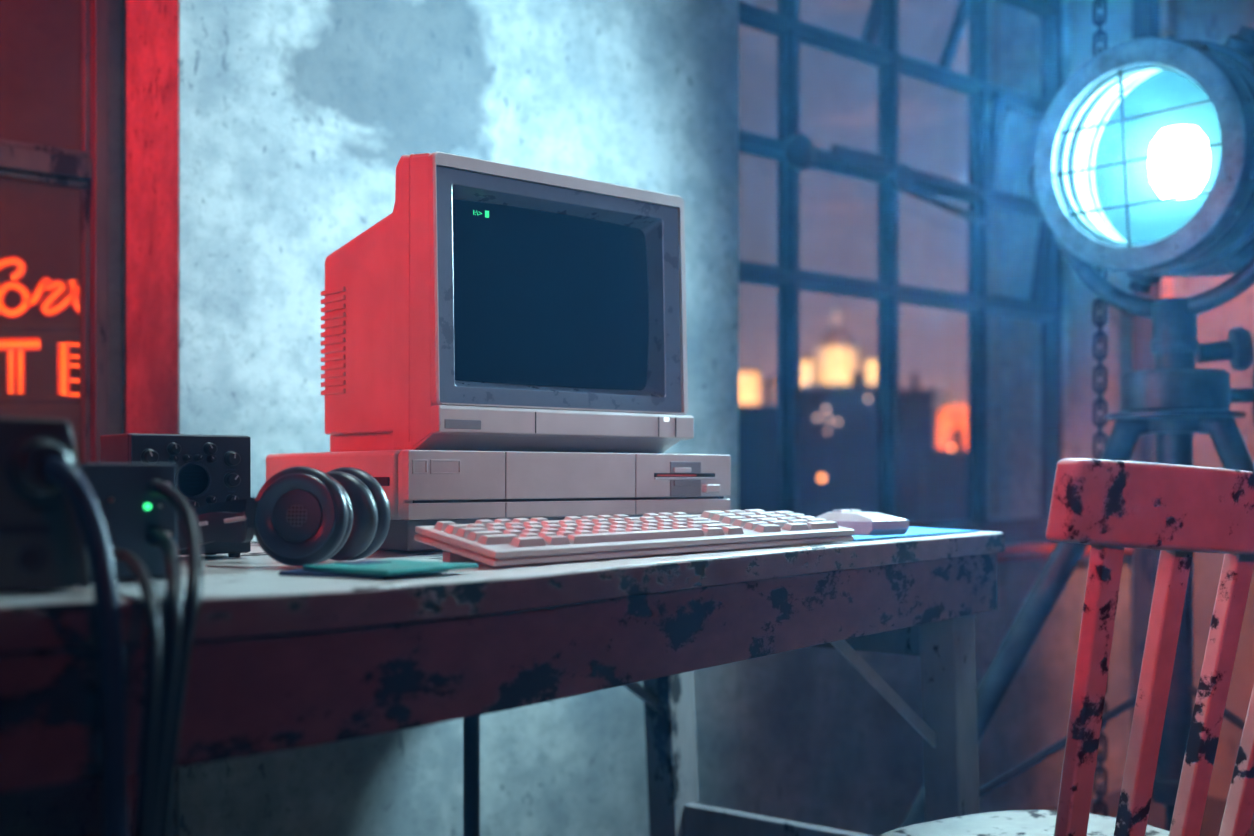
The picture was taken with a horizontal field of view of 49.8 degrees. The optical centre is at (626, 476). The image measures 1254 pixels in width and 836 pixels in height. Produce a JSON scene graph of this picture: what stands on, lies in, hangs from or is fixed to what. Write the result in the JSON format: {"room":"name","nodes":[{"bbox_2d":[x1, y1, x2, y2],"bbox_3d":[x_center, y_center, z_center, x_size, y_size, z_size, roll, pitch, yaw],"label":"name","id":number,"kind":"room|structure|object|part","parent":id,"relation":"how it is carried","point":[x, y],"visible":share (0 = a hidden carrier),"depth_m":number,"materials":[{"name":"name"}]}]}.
{"room":"industrial loft workspace","nodes":[
{"label":"industrial loft workspace","id":0,"kind":"room"},
{"bbox_2d":[0,0,122,835],"bbox_3d":[-1.990,-0.728,1.073,3.176,3.100,0.100,0,0,-41],"label":"wall","id":1,"kind":"structure","parent":0,"point":[74,808],"depth_m":2.04,"materials":[{"name":"paint"}]},
{"bbox_2d":[0,0,107,462],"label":"window","id":2,"kind":"structure","parent":1,"relation":"in","point":[85,170],"depth_m":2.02,"materials":[{"name":"paint"}]},
{"bbox_2d":[0,256,79,403],"bbox_3d":[-0.945,-0.228,2.130,0.247,0.233,0.043,0,0,-41],"label":"sign","id":3,"kind":"object","parent":2,"relation":"attached to","point":[15,348],"visible":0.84,"depth_m":2.12,"materials":[{"name":"orange"}]},
{"bbox_3d":[-0.957,-0.178,2.144,0.247,0.134,0.006,0,0,-41],"label":"support rail","id":4,"kind":"part","parent":3,"relation":"part of","materials":[{"name":"black plastic"}]},
{"bbox_3d":[-1.363,-1.143,1.563,1.451,1.330,0.024,0,0,-41],"label":"sash","id":5,"kind":"part","parent":2,"relation":"part of","materials":[{"name":"paint"}]},
{"bbox_3d":[-1.363,-0.178,1.563,1.451,0.529,0.024,0,0,-41],"label":"sash","id":6,"kind":"part","parent":2,"relation":"part of","materials":[{"name":"paint"}]},
{"bbox_2d":[123,0,738,835],"bbox_3d":[-0.320,-0.728,2.394,1.120,3.100,0.350,0,0,-41],"label":"wall","id":7,"kind":"structure","parent":0,"point":[261,138],"depth_m":2.09,"materials":[{"name":"concrete"}]},
{"bbox_2d":[739,0,1131,835],"bbox_3d":[0.656,-0.728,3.271,1.544,3.100,0.410,0,0,-41],"label":"wall","id":8,"kind":"structure","parent":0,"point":[819,745],"depth_m":3.22,"materials":[{"name":"concrete"}]},
{"bbox_2d":[739,0,1061,544],"bbox_3d":[0.503,-0.835,3.169,1.844,2.034,0.237,0,0,-41],"label":"window","id":9,"kind":"structure","parent":8,"relation":"attached to","point":[794,152],"depth_m":3.27,"materials":[{"name":"metal"}]},
{"bbox_3d":[0.779,-1.292,3.407,0.344,0.488,0.237,0,0,-41],"label":"vent sash","id":10,"kind":"part","parent":9,"relation":"part of","materials":[{"name":"glass"}]},
{"bbox_3d":[1.054,-0.733,3.638,0.317,0.535,0.111,0,0,-41],"label":"vent sash","id":11,"kind":"part","parent":9,"relation":"part of","materials":[{"name":"glass"}]},
{"bbox_2d":[997,543,1133,563],"bbox_3d":[0.715,0.193,3.178,1.471,0.022,0.216,0,0,-41],"label":"sill","id":12,"kind":"structure","parent":8,"relation":"attached to","point":[1035,552],"depth_m":3.30,"materials":[{"name":"red paint"}]},
{"bbox_2d":[989,0,1253,799],"bbox_3d":[2.734,-0.728,2.188,0.200,3.100,4.960,0,0,-41],"label":"wall","id":13,"kind":"structure","parent":0,"point":[1214,21],"depth_m":3.64,"materials":[{"name":"paint"}]},
{"bbox_2d":[1132,0,1159,774],"bbox_3d":[1.378,-0.728,3.576,0.050,3.100,0.064,0,0,-41],"label":"trim","id":14,"kind":"structure","parent":13,"relation":"attached to","point":[1145,13],"depth_m":3.56,"materials":[{"name":"paint"}]},
{"bbox_2d":[1160,0,1173,298],"bbox_3d":[1.417,-0.728,3.542,0.035,3.100,0.022,0,0,-41],"label":"trim","id":15,"kind":"structure","parent":13,"relation":"attached to","point":[1166,6],"depth_m":3.53,"materials":[{"name":"metal"}]},
{"bbox_2d":[1051,789,1253,835],"bbox_3d":[0.523,0.882,0.159,6.200,0.120,5.160,0,0,-41],"label":"floor","id":16,"kind":"structure","parent":0,"point":[1214,809],"depth_m":3.31,"materials":[{"name":"concrete"}]},
{"bbox_2d":[0,531,1004,835],"bbox_3d":[-0.351,0.442,1.312,0.777,0.764,1.805,0,0,38],"label":"work table","id":17,"kind":"object","parent":16,"relation":"on","point":[277,663],"visible":0.67,"depth_m":1.05,"materials":[{"name":"white paint"}]},
{"bbox_2d":[0,418,89,592],"bbox_3d":[-0.375,0.016,0.798,0.090,0.100,0.107,0,0,-41],"label":"instrument box","id":18,"kind":"object","parent":17,"relation":"on","point":[42,546],"visible":0.95,"depth_m":0.78,"materials":[{"name":"black metal"}]},
{"bbox_3d":[-0.347,0.030,0.775,0.031,0.006,0.002,0,0,-41],"label":"label plate","id":19,"kind":"part","parent":18,"relation":"part of","materials":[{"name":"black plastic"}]},
{"bbox_2d":[3,434,73,499],"bbox_3d":[-0.335,-0.006,0.774,0.038,0.038,0.018,0,0,-41],"label":"socket","id":20,"kind":"object","parent":18,"relation":"attached to","point":[24,455],"depth_m":0.77,"materials":[{"name":"black plastic"}]},
{"bbox_2d":[41,457,127,835],"bbox_3d":[-0.307,0.166,0.759,0.081,0.356,0.020,0,0,35],"label":"power cable","id":21,"kind":"object","parent":18,"relation":"attached to","point":[84,504],"visible":1,"depth_m":0.73,"materials":[{"name":"black rubber"}]},
{"bbox_2d":[79,463,176,582],"bbox_3d":[-0.368,0.031,0.959,0.065,0.081,0.110,0,0,-40],"label":"box","id":22,"kind":"object","parent":17,"relation":"on","point":[130,512],"visible":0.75,"depth_m":0.93,"materials":[{"name":"black metal"}]},
{"bbox_2d":[111,547,160,835],"bbox_3d":[-0.295,0.158,0.804,0.018,0.225,0.184,0,0,-24],"label":"cable","id":23,"kind":"object","parent":22,"relation":"attached to","point":[150,604],"visible":0.99,"depth_m":0.72,"materials":[{"name":"black rubber"}]},
{"bbox_2d":[144,503,150,509],"bbox_3d":[-0.330,0.020,0.930,0.005,0.005,0.004,0,0,-40],"label":"indicator light","id":24,"kind":"object","parent":22,"relation":"on","point":[147,506],"depth_m":0.93,"materials":[{"name":"green plastic"}]},
{"bbox_2d":[146,528,163,545],"bbox_3d":[-0.325,0.042,0.933,0.012,0.012,0.007,0,0,-40],"label":"socket","id":25,"kind":"object","parent":22,"relation":"attached to","point":[148,530],"depth_m":0.93,"materials":[{"name":"black plastic"}]},
{"bbox_2d":[146,479,163,496],"bbox_3d":[-0.325,0.008,0.933,0.012,0.012,0.007,0,0,-40],"label":"socket","id":26,"kind":"object","parent":22,"relation":"attached to","point":[148,481],"depth_m":0.93,"materials":[{"name":"black plastic"}]},
{"bbox_2d":[148,530,182,835],"bbox_3d":[-0.288,0.154,0.840,0.028,0.235,0.187,0,0,-16],"label":"cable","id":27,"kind":"object","parent":22,"relation":"attached to","point":[170,650],"visible":0.91,"depth_m":0.75,"materials":[{"name":"black rubber"}]},
{"bbox_2d":[148,481,202,835],"bbox_3d":[-0.286,0.142,0.852,0.034,0.278,0.165,0,0,-18],"label":"cable","id":28,"kind":"object","parent":22,"relation":"attached to","point":[194,586],"visible":0.84,"depth_m":0.78,"materials":[{"name":"black rubber"}]},
{"bbox_2d":[100,433,250,556],"bbox_3d":[-0.415,0.018,1.249,0.114,0.114,0.084,0,0,-41],"label":"radio","id":29,"kind":"object","parent":17,"relation":"on","point":[211,469],"visible":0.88,"depth_m":1.23,"materials":[{"name":"black plastic"}]},
{"bbox_3d":[-0.422,-0.018,1.195,0.015,0.015,0.009,0,0,-41],"label":"knob","id":30,"kind":"part","parent":29,"relation":"part of","materials":[{"name":"black plastic"}]},
{"bbox_3d":[-0.405,-0.025,1.209,0.012,0.011,0.009,0,0,-41],"label":"knob","id":31,"kind":"part","parent":29,"relation":"part of","materials":[{"name":"black plastic"}]},
{"bbox_3d":[-0.405,-0.016,1.209,0.008,0.008,0.009,0,0,-41],"label":"knob","id":32,"kind":"part","parent":29,"relation":"part of","materials":[{"name":"black plastic"}]},
{"bbox_3d":[-0.396,-0.017,1.217,0.007,0.007,0.009,0,0,-41],"label":"knob","id":33,"kind":"part","parent":29,"relation":"part of","materials":[{"name":"black plastic"}]},
{"bbox_3d":[-0.392,0.026,1.220,0.012,0.011,0.009,0,0,-41],"label":"knob","id":34,"kind":"part","parent":29,"relation":"part of","materials":[{"name":"black plastic"}]},
{"bbox_3d":[-0.388,-0.017,1.223,0.007,0.007,0.009,0,0,-41],"label":"knob","id":35,"kind":"part","parent":29,"relation":"part of","materials":[{"name":"black plastic"}]},
{"bbox_3d":[-0.380,-0.026,1.231,0.012,0.012,0.009,0,0,-41],"label":"knob","id":36,"kind":"part","parent":29,"relation":"part of","materials":[{"name":"black plastic"}]},
{"bbox_3d":[-0.379,0.021,1.232,0.008,0.008,0.009,0,0,-41],"label":"knob","id":37,"kind":"part","parent":29,"relation":"part of","materials":[{"name":"black plastic"}]},
{"bbox_3d":[-0.378,-0.017,1.232,0.008,0.008,0.009,0,0,-41],"label":"knob","id":38,"kind":"part","parent":29,"relation":"part of","materials":[{"name":"black plastic"}]},
{"bbox_3d":[-0.363,0.021,1.245,0.011,0.011,0.009,0,0,-41],"label":"knob","id":39,"kind":"part","parent":29,"relation":"part of","materials":[{"name":"black plastic"}]},
{"bbox_3d":[-0.363,0.003,1.245,0.015,0.015,0.009,0,0,-41],"label":"knob","id":40,"kind":"part","parent":29,"relation":"part of","materials":[{"name":"black plastic"}]},
{"bbox_3d":[-0.363,-0.017,1.245,0.015,0.015,0.009,0,0,-41],"label":"knob","id":41,"kind":"part","parent":29,"relation":"part of","materials":[{"name":"black plastic"}]},
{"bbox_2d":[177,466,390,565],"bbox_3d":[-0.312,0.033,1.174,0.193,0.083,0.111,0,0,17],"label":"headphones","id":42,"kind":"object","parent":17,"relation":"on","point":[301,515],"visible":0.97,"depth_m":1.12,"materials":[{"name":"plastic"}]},
{"bbox_2d":[253,466,352,565],"bbox_3d":[-0.270,0.033,1.129,0.072,0.083,0.079,0,0,-41],"label":"ear cup","id":43,"kind":"object","parent":42,"relation":"on","point":[302,515],"depth_m":1.11,"materials":[{"name":"black plastic"}]},
{"bbox_2d":[326,467,390,560],"bbox_3d":[-0.251,0.033,1.192,0.063,0.083,0.082,0,0,-41],"label":"ear cup","id":44,"kind":"object","parent":42,"relation":"on","point":[370,503],"depth_m":1.17,"materials":[{"name":"plastic"}]},
{"bbox_2d":[279,569,448,578],"bbox_3d":[-0.203,0.073,1.046,0.094,0.004,0.094,0,0,23],"label":"disk","id":45,"kind":"object","parent":17,"relation":"on","point":[300,572],"visible":0.28,"depth_m":1.01,"materials":[{"name":"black plastic"}]},
{"bbox_2d":[303,559,477,574],"bbox_3d":[-0.181,0.069,1.037,0.094,0.004,0.094,0,0,37],"label":"disk","id":46,"kind":"object","parent":45,"relation":"on","point":[381,567],"visible":1,"depth_m":1.02,"materials":[{"name":"teal plastic"}]},
{"bbox_2d":[335,560,391,564],"bbox_3d":[-0.207,0.067,1.059,0.027,0.001,0.036,0,0,37],"label":"shutter","id":47,"kind":"object","parent":46,"relation":"attached to","point":[367,562],"depth_m":1.05,"materials":[{"name":"silver plastic"}]},
{"bbox_3d":[-0.198,0.462,1.720,0.060,0.720,0.060,0,0,38],"label":"support post","id":48,"kind":"part","parent":17,"relation":"part of","materials":[{"name":"black plastic"}]},
{"bbox_2d":[266,450,729,551],"bbox_3d":[-0.140,0.023,1.519,0.430,0.098,0.309,0,0,-41],"label":"desktop computer","id":49,"kind":"object","parent":17,"relation":"on","point":[421,487],"visible":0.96,"depth_m":1.37,"materials":[{"name":"plastic"}]},
{"bbox_3d":[-0.196,-0.010,1.276,0.017,0.014,0.004,0,0,-41],"label":"badge frame","id":50,"kind":"part","parent":49,"relation":"part of","materials":[{"name":"plastic"}]},
{"bbox_3d":[-0.175,-0.010,1.295,0.034,0.014,0.004,0,0,-41],"label":"badge frame","id":51,"kind":"part","parent":49,"relation":"part of","materials":[{"name":"plastic"}]},
{"bbox_2d":[321,152,693,453],"bbox_3d":[-0.133,-0.177,1.521,0.343,0.302,0.247,0,0,-41],"label":"monitor","id":52,"kind":"object","parent":49,"relation":"on","point":[496,306],"visible":0.99,"depth_m":1.43,"materials":[{"name":"plastic"}]},
{"bbox_2d":[393,154,433,449],"bbox_3d":[-0.101,-0.178,1.481,0.338,0.302,0.044,0,0,-41],"label":"bezel","id":53,"kind":"object","parent":52,"relation":"attached to","point":[406,211],"depth_m":1.37,"materials":[{"name":"plastic"}]},
{"bbox_3d":[-0.066,-0.190,1.436,0.326,0.234,0.013,0,0,-41],"label":"frame","id":54,"kind":"part","parent":52,"relation":"part of","materials":[{"name":"plastic"}]},
{"bbox_3d":[-0.052,0.008,1.418,0.429,0.067,0.016,0,0,-41],"label":"panel","id":55,"kind":"part","parent":49,"relation":"part of","materials":[{"name":"plastic"}]},
{"bbox_3d":[0.061,-0.008,1.496,0.026,0.005,0.004,0,0,-41],"label":"recess plate","id":56,"kind":"part","parent":49,"relation":"part of","materials":[{"name":"plastic"}]},
{"bbox_2d":[414,509,853,566],"bbox_3d":[0.032,0.055,1.324,0.107,0.039,0.523,0,0,43],"label":"keyboard","id":57,"kind":"object","parent":17,"relation":"on","point":[537,540],"visible":0.99,"depth_m":1.24,"materials":[{"name":"plastic"}]},
{"bbox_3d":[0.070,0.461,2.055,0.050,0.726,0.115,0,0,38],"label":"leg","id":58,"kind":"part","parent":17,"relation":"part of","materials":[{"name":"paint"}]},
{"bbox_2d":[852,526,977,540],"bbox_3d":[0.294,0.067,1.672,0.155,0.009,0.330,0,0,38],"label":"mouse pad","id":59,"kind":"object","parent":17,"relation":"on","point":[912,531],"visible":0.36,"depth_m":1.65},
{"bbox_2d":[816,509,908,534],"bbox_3d":[0.284,0.055,1.660,0.062,0.028,0.112,0,0,-34],"label":"computer mouse","id":60,"kind":"object","parent":59,"relation":"on","point":[863,523],"visible":0.9,"depth_m":1.62,"materials":[{"name":"plastic"}]},
{"bbox_3d":[0.429,0.461,1.775,0.050,0.726,0.115,0,0,38],"label":"leg","id":61,"kind":"part","parent":17,"relation":"part of","materials":[{"name":"paint"}]},
{"bbox_2d":[976,542,1087,743],"label":"tripod leg","id":62,"kind":"object","parent":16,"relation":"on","point":[1064,558],"depth_m":2.13,"materials":[{"name":"metal"}]},
{"bbox_3d":[0.567,0.355,2.134,0.568,0.932,0.043,0,0,-7],"label":"leg","id":63,"kind":"part","parent":62,"relation":"part of","materials":[{"name":"metal"}]},
{"bbox_3d":[1.004,0.355,2.468,0.043,0.932,0.568,0,0,23],"label":"leg","id":64,"kind":"part","parent":62,"relation":"part of","materials":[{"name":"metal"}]},
{"bbox_2d":[880,458,1253,835],"bbox_3d":[0.470,0.404,1.416,0.414,0.839,0.395,0,0,-30],"label":"wooden chair","id":65,"kind":"object","parent":16,"relation":"on","point":[1109,506],"visible":1,"depth_m":1.25,"materials":[{"name":"red paint"}]},
{"bbox_3d":[0.448,0.414,1.453,0.370,0.028,0.310,0,0,-30],"label":"seat","id":66,"kind":"part","parent":65,"relation":"part of","materials":[{"name":"paint"}]},
{"bbox_3d":[0.557,0.033,1.268,0.414,0.097,0.052,0,0,-30],"label":"rail","id":67,"kind":"part","parent":65,"relation":"part of","materials":[{"name":"red paint"}]},
{"bbox_2d":[1028,25,1253,471],"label":"spotlight","id":68,"kind":"object","parent":16,"relation":"on","point":[1142,173],"depth_m":2.15,"materials":[{"name":"metal"}]},
{"bbox_3d":[0.745,-0.509,2.334,0.090,0.090,0.070,0,0,-41],"label":"pivot knob","id":69,"kind":"part","parent":68,"relation":"part of","materials":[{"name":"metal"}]},
{"bbox_3d":[0.882,-0.222,2.175,0.074,0.126,0.074,0,0,-41],"label":"post","id":70,"kind":"part","parent":68,"relation":"part of","materials":[{"name":"metal"}]},
{"bbox_3d":[0.882,-0.086,2.175,0.210,0.031,0.210,0,0,-41],"label":"leg plate","id":71,"kind":"part","parent":68,"relation":"part of","materials":[{"name":"metal"}]},
{"bbox_3d":[0.893,-0.509,2.184,0.092,0.113,0.092,0,0,-41],"label":"bulb","id":72,"kind":"part","parent":68,"relation":"part of","materials":[{"name":"white glass"}]},
{"bbox_3d":[1.075,0.355,1.922,0.043,0.932,0.568,0,0,-37],"label":"leg","id":73,"kind":"part","parent":68,"relation":"part of","materials":[{"name":"metal"}]},
{"bbox_3d":[0.962,-0.207,2.176,0.082,0.072,0.072,0,0,9],"label":"clamp knob","id":74,"kind":"part","parent":68,"relation":"part of","materials":[{"name":"metal"}]},
{"bbox_3d":[0.523,-2.338,0.159,6.200,0.120,5.160,0,0,-41],"label":"ceiling","id":75,"kind":"structure","parent":0,"visible":0},
{"bbox_2d":[1092,0,1107,815],"bbox_3d":[0.848,-0.730,2.420,0.021,3.084,0.021,0,0,-24],"label":"hanging chain","id":76,"kind":"object","parent":75,"relation":"hanging from","point":[1100,23],"visible":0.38,"depth_m":2.42,"materials":[{"name":"metal"}]},
{"label":"outside","id":77,"kind":"structure","parent":0,"visible":0},
{"bbox_3d":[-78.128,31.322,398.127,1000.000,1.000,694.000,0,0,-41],"label":"ground","id":78,"kind":"structure","parent":77,"visible":0},
{"bbox_2d":[739,368,760,403],"bbox_3d":[11.278,5.944,218.000,19.111,49.755,16.600,0,0,0],"label":"building","id":79,"kind":"structure","parent":78,"relation":"on","point":[748,377],"depth_m":210.00,"materials":[{"name":"stone"}]},
{"bbox_2d":[739,404,776,511],"bbox_3d":[7.722,10.389,158.000,22.044,40.866,16.600,0,0,0],"label":"building","id":80,"kind":"structure","parent":78,"relation":"on","point":[757,422],"depth_m":150.01,"materials":[{"name":"stone"}]},
{"bbox_2d":[766,374,803,403],"bbox_3d":[25.839,6.264,222.000,4.404,49.115,16.600,0,0,0],"label":"building","id":81,"kind":"structure","parent":78,"relation":"on","point":[771,383],"depth_m":220.57,"materials":[{"name":"stone"}]},
{"bbox_2d":[819,475,824,514],"bbox_3d":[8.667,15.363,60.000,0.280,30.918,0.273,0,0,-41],"label":"street lamp","id":82,"kind":"object","parent":78,"relation":"on","point":[821,477],"visible":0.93,"depth_m":59.98,"materials":[{"name":"metal"}]},
{"bbox_3d":[8.667,0.044,60.000,0.280,0.280,0.273,0,0,-41],"label":"globe","id":83,"kind":"part","parent":82,"relation":"part of","materials":[{"name":"orange glass"}]},
{"bbox_2d":[800,372,877,517],"bbox_3d":[26.074,9.074,168.000,12.215,43.496,16.600,0,0,0],"label":"building","id":84,"kind":"structure","parent":78,"relation":"on","point":[846,455],"depth_m":160.00,"materials":[{"name":"stone"}]},
{"bbox_2d":[800,308,877,386],"bbox_3d":[41.504,-1.633,268.000,17.911,64.911,16.000,0,0,0],"label":"cathedral","id":85,"kind":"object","parent":78,"relation":"on","point":[836,356],"visible":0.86,"depth_m":262.38,"materials":[{"name":"stone"}]},
{"bbox_2d":[899,373,936,522],"bbox_3d":[31.094,9.707,149.000,4.359,42.229,8.600,0,0,0],"label":"building","id":86,"kind":"structure","parent":78,"relation":"on","point":[916,406],"depth_m":145.00,"materials":[{"name":"stone"}]},
{"bbox_2d":[915,428,967,521],"bbox_3d":[28.932,13.193,120.350,6.194,35.258,5.300,0,0,0],"label":"building","id":87,"kind":"structure","parent":78,"relation":"on","point":[943,473],"depth_m":118.00,"materials":[{"name":"stone"}]},
{"bbox_2d":[934,387,967,448],"bbox_3d":[41.933,9.555,173.825,5.541,42.533,8.350,0,0,0],"label":"arched building","id":88,"kind":"structure","parent":78,"relation":"on","point":[949,416],"depth_m":169.98,"materials":[{"name":"stone"}]}
]}

